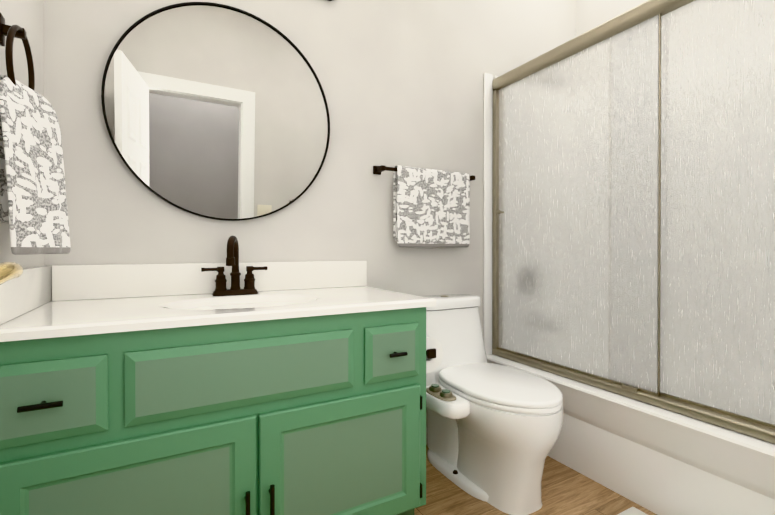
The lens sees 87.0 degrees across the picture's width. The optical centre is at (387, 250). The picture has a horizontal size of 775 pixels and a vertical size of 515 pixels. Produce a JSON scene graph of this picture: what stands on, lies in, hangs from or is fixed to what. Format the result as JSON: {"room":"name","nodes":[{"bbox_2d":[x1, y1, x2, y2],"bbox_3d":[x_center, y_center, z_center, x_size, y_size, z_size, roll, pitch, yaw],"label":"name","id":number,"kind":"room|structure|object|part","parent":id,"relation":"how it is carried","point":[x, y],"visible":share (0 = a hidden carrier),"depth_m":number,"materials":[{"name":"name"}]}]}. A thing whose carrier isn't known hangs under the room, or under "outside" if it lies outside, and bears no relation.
{"room":"bathroom","nodes":[
{"label":"bathroom","id":0,"kind":"room"},
{"bbox_2d":[0,0,44,268],"bbox_3d":[-0.712,-0.387,0.465,0.120,2.740,1.920,0,0,-29],"label":"wall","id":1,"kind":"structure","parent":0,"point":[27,16],"depth_m":1.15,"materials":[{"name":"paint"}]},
{"bbox_2d":[0,13,70,254],"bbox_3d":[-0.864,-0.272,0.966,0.099,0.559,0.216,0,0,-13],"label":"towel ring","id":2,"kind":"object","parent":1,"relation":"attached to","point":[33,207],"visible":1,"depth_m":0.94,"materials":[{"name":"fabric"}]},
{"bbox_3d":[-0.905,-0.519,0.955,0.009,0.068,0.032,0,0,-29],"label":"plate","id":3,"kind":"part","parent":2,"relation":"part of","materials":[{"name":"brown metal"}]},
{"bbox_3d":[-0.885,-0.519,0.967,0.042,0.020,0.020,0,0,-29],"label":"post","id":4,"kind":"part","parent":2,"relation":"part of","materials":[{"name":"brown metal"}]},
{"bbox_2d":[44,0,575,426],"bbox_3d":[0.014,-0.394,2.029,2.900,2.740,0.120,0,0,-29],"label":"wall","id":5,"kind":"structure","parent":0,"point":[402,82],"depth_m":1.86,"materials":[{"name":"paint"}]},
{"bbox_2d":[52,261,366,300],"bbox_3d":[-0.598,0.104,1.610,1.138,0.116,0.021,0,0,-29],"label":"backsplash","id":6,"kind":"structure","parent":5,"relation":"attached to","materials":[{"name":"white stone"}]},
{"bbox_2d":[101,2,329,220],"bbox_3d":[-0.612,-0.527,1.582,0.817,0.817,0.022,0,2,-29],"label":"mirror","id":7,"kind":"object","parent":5,"relation":"attached to","point":[216,111],"visible":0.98,"depth_m":1.55,"materials":[{"name":"silver glass"}]},
{"bbox_2d":[373,165,474,246],"bbox_3d":[0.202,-0.209,2.013,0.570,0.382,0.084,0,0,-29],"label":"towel rail","id":8,"kind":"object","parent":5,"relation":"attached to","point":[431,207],"visible":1,"depth_m":1.97,"materials":[{"name":"fabric"}]},
{"bbox_3d":[-0.032,-0.380,1.887,0.022,0.022,0.062,0,0,-29],"label":"post","id":9,"kind":"part","parent":8,"relation":"part of","materials":[{"name":"brown metal"}]},
{"bbox_2d":[414,445,656,514],"bbox_3d":[0.575,1.023,0.518,3.380,0.080,3.320,0,0,-29],"label":"floor","id":10,"kind":"structure","parent":0,"point":[566,490],"depth_m":1.61,"materials":[{"name":"brown wood"}]},
{"bbox_2d":[0,236,442,514],"bbox_3d":[-0.420,0.461,1.385,1.269,1.035,0.591,0,0,-29],"label":"bathroom vanity","id":11,"kind":"object","parent":10,"relation":"on","point":[232,385],"visible":1,"depth_m":1.12,"materials":[{"name":"green wood"}]},
{"bbox_3d":[-0.754,0.334,0.913,0.212,0.178,0.019,0,0,-29],"label":"drawer","id":12,"kind":"part","parent":11,"relation":"part of","materials":[{"name":"green wood"}]},
{"bbox_3d":[-0.605,0.660,0.996,0.551,0.411,0.020,0,0,-29],"label":"door","id":13,"kind":"part","parent":11,"relation":"part of","materials":[{"name":"green wood"}]},
{"bbox_3d":[-0.649,0.067,1.492,0.050,0.011,0.012,0,0,-29],"label":"faucet lever","id":14,"kind":"part","parent":11,"relation":"part of","materials":[{"name":"brown metal"}]},
{"bbox_2d":[0,286,435,341],"bbox_3d":[-0.476,0.227,1.368,1.157,0.125,0.564,0,0,-29],"label":"countertop","id":15,"kind":"structure","parent":11,"relation":"on","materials":[{"name":"white stone"}]},
{"bbox_3d":[-0.565,0.002,1.492,0.054,0.117,0.105,0,0,-29],"label":"faucet spout","id":16,"kind":"part","parent":11,"relation":"part of","materials":[{"name":"brown metal"}]},
{"bbox_3d":[-0.572,0.154,1.535,0.162,0.019,0.060,0,0,-29],"label":"faucet plate","id":17,"kind":"part","parent":11,"relation":"part of","materials":[{"name":"brown metal"}]},
{"bbox_3d":[-0.495,0.067,1.577,0.050,0.011,0.012,0,0,-29],"label":"faucet lever","id":18,"kind":"part","parent":11,"relation":"part of","materials":[{"name":"brown metal"}]},
{"bbox_3d":[-0.125,0.659,1.260,0.530,0.411,0.020,0,0,-29],"label":"door","id":19,"kind":"part","parent":11,"relation":"part of","materials":[{"name":"green wood"}]},
{"bbox_3d":[0.018,0.332,1.338,0.203,0.178,0.019,0,0,-29],"label":"drawer","id":20,"kind":"part","parent":11,"relation":"part of","materials":[{"name":"green wood"}]},
{"bbox_2d":[421,294,563,514],"bbox_3d":[0.376,0.598,1.741,0.500,0.758,0.730,0,0,-29],"label":"toilet","id":21,"kind":"object","parent":10,"relation":"on","point":[493,432],"visible":0.85,"depth_m":1.60,"materials":[{"name":"white ceramic"}]},
{"bbox_3d":[0.291,0.449,1.985,0.412,0.345,0.212,0,0,-29],"label":"tank","id":22,"kind":"part","parent":21,"relation":"part of","materials":[{"name":"white ceramic"}]},
{"bbox_3d":[0.462,0.562,1.675,0.380,0.018,0.530,0,0,-29],"label":"seat","id":23,"kind":"part","parent":21,"relation":"part of","materials":[{"name":"white plastic"}]},
{"bbox_3d":[0.462,0.540,1.675,0.380,0.021,0.530,0,0,-29],"label":"lid","id":24,"kind":"part","parent":21,"relation":"part of","materials":[{"name":"white plastic"}]},
{"bbox_3d":[0.468,0.778,1.665,0.372,0.400,0.506,0,0,-29],"label":"bowl","id":25,"kind":"part","parent":21,"relation":"part of","materials":[{"name":"white ceramic"}]},
{"bbox_2d":[483,0,774,514],"bbox_3d":[1.298,-0.021,1.642,0.778,1.997,1.794,0,0,-29],"label":"bathtub","id":26,"kind":"object","parent":10,"relation":"on","point":[629,245],"visible":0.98,"depth_m":1.54,"materials":[{"name":"white glass"}]},
{"bbox_3d":[0.808,-0.174,1.896,0.005,1.442,0.843,0,0,-29],"label":"glass","id":27,"kind":"part","parent":26,"relation":"part of","materials":[{"name":"white"}]},
{"bbox_3d":[1.205,-0.171,1.219,0.005,1.442,1.113,0,0,-29],"label":"glass","id":28,"kind":"part","parent":26,"relation":"part of","materials":[{"name":"white"}]},
{"bbox_2d":[617,507,647,514],"bbox_3d":[0.825,0.969,1.138,0.555,0.022,0.605,0,0,-29],"label":"bath mat","id":29,"kind":"object","parent":10,"relation":"on","point":[632,511],"visible":0.98,"depth_m":1.49,"materials":[{"name":"white fabric"}]},
{"bbox_2d":[576,0,646,36],"bbox_3d":[1.723,-0.393,1.806,0.120,2.740,1.920,0,0,-29],"label":"wall","id":30,"kind":"structure","parent":0,"point":[591,14],"depth_m":2.48,"materials":[{"name":"paint"}]},
{"bbox_3d":[-0.417,0.022,0.408,0.040,0.066,0.066,0,0,-39],"label":"rose","id":31,"kind":"object","parent":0,"visible":0},
{"bbox_2d":[0,262,22,284],"bbox_3d":[-0.363,0.021,0.384,0.027,0.022,0.124,0,0,-39],"label":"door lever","id":32,"kind":"object","parent":31,"relation":"attached to","point":[10,270],"visible":1,"depth_m":0.37,"materials":[{"name":"gold metal"}]}
]}

